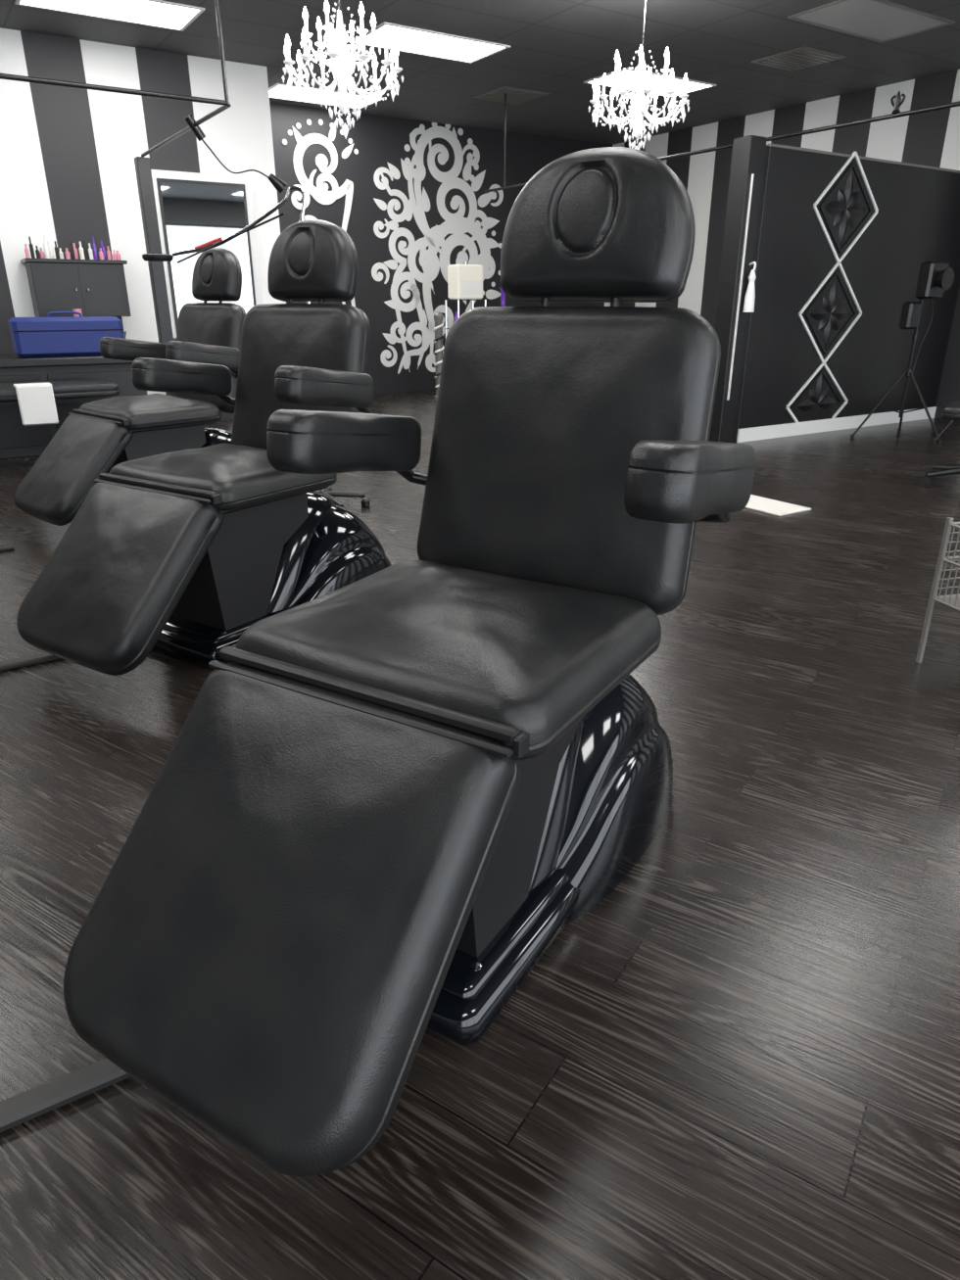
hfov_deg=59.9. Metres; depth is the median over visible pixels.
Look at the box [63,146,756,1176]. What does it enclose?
chair
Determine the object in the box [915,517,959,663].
wire cart
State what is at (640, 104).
chandelier
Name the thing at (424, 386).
baseboard
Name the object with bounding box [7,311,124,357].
toolbox
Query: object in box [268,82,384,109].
ceiling light panel
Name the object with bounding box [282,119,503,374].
mural
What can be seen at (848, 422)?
trim
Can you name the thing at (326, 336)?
backrest cushion
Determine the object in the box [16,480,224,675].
cushion
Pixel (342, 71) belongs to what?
chandelier
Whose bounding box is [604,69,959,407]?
wall
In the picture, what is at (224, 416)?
baseboard
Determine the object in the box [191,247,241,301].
cushion
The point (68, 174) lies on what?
wall
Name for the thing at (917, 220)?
panel
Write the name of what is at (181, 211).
mirror
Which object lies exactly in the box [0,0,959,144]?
ceiling
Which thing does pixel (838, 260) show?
frames
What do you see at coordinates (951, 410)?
swivel chair
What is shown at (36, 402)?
towel
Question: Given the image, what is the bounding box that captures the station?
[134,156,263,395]
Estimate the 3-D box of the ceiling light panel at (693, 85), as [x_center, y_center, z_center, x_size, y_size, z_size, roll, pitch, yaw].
[1.788,-5.833,8.727,1.260,0.012,0.660,-14,26,-30]
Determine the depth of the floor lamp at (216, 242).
4.51 m
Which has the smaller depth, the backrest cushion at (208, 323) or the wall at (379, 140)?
the backrest cushion at (208, 323)
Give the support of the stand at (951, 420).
on the floor
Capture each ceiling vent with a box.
[474,86,549,104]
[751,46,845,71]
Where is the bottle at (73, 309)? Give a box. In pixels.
[72,308,82,316]
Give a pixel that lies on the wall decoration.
(846, 208)
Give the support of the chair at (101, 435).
on the floor
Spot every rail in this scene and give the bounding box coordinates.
[0,0,286,193]
[484,91,959,192]
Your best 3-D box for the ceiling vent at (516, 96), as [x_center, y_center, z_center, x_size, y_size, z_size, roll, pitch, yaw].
[0.353,-6.040,9.245,0.600,0.020,0.600,-14,26,-30]
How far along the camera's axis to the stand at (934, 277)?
7.32 m
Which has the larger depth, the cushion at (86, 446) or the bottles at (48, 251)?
the bottles at (48, 251)
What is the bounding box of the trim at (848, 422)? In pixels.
[736,142,959,442]
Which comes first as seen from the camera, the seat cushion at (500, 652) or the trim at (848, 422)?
the seat cushion at (500, 652)
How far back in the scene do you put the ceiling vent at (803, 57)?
7.80 m
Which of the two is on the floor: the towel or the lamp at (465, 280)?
the lamp at (465, 280)
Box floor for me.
[0,390,959,1279]
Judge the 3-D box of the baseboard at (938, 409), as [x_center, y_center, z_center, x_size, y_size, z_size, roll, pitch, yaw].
[5.666,-2.074,8.073,0.020,0.120,13.680,-14,26,-30]
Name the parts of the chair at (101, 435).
armrest, support frame, armrest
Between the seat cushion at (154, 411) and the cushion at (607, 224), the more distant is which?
the seat cushion at (154, 411)
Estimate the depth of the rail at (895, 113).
6.18 m
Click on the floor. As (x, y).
(741, 1062)
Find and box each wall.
[0,27,285,394]
[269,101,612,384]
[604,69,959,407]
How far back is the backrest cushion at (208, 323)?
4.78 m
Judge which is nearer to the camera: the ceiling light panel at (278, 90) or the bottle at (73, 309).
the bottle at (73, 309)
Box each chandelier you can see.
[282,0,403,139]
[588,0,689,149]
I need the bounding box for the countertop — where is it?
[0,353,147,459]
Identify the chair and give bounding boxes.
[14,247,245,525]
[16,219,391,675]
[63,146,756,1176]
[919,401,959,486]
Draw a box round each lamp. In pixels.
[142,186,306,263]
[184,113,286,193]
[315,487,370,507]
[444,262,486,337]
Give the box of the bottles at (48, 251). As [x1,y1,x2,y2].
[24,235,121,260]
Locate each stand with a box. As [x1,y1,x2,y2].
[850,261,953,443]
[932,419,953,442]
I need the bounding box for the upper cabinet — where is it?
[20,258,131,317]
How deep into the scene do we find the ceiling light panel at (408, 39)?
7.37 m
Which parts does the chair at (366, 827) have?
armrest, support frame, armrest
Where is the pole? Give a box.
[433,311,444,400]
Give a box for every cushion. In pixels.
[14,413,133,525]
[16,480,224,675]
[63,662,521,1176]
[78,393,221,429]
[108,443,336,511]
[170,302,245,413]
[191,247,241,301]
[231,303,370,449]
[235,560,661,759]
[267,219,358,301]
[417,306,720,615]
[500,146,695,302]
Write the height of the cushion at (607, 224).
0.286 m
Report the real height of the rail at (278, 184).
1.329 m
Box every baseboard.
[220,412,234,420]
[373,381,435,394]
[934,406,959,421]
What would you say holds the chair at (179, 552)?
on the floor
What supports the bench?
on the floor
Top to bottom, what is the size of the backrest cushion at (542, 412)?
0.600 m
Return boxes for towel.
[13,381,58,426]
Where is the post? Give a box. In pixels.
[708,135,769,443]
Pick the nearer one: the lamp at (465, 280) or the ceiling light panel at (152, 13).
the ceiling light panel at (152, 13)
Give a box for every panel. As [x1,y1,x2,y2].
[14,0,204,31]
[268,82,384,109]
[353,21,510,63]
[583,67,715,97]
[736,146,959,437]
[787,0,954,43]
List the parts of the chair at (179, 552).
armrest, support frame, armrest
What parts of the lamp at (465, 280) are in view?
frame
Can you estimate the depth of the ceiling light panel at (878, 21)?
6.73 m
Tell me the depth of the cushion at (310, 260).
3.10 m
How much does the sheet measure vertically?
0.012 m
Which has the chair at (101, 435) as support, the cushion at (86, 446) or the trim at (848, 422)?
the cushion at (86, 446)
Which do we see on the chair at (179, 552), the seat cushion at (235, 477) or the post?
the seat cushion at (235, 477)
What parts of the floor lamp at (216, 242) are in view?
arm and head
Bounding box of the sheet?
[744,494,810,516]
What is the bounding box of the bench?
[0,378,119,426]
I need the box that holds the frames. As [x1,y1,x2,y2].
[785,151,878,423]

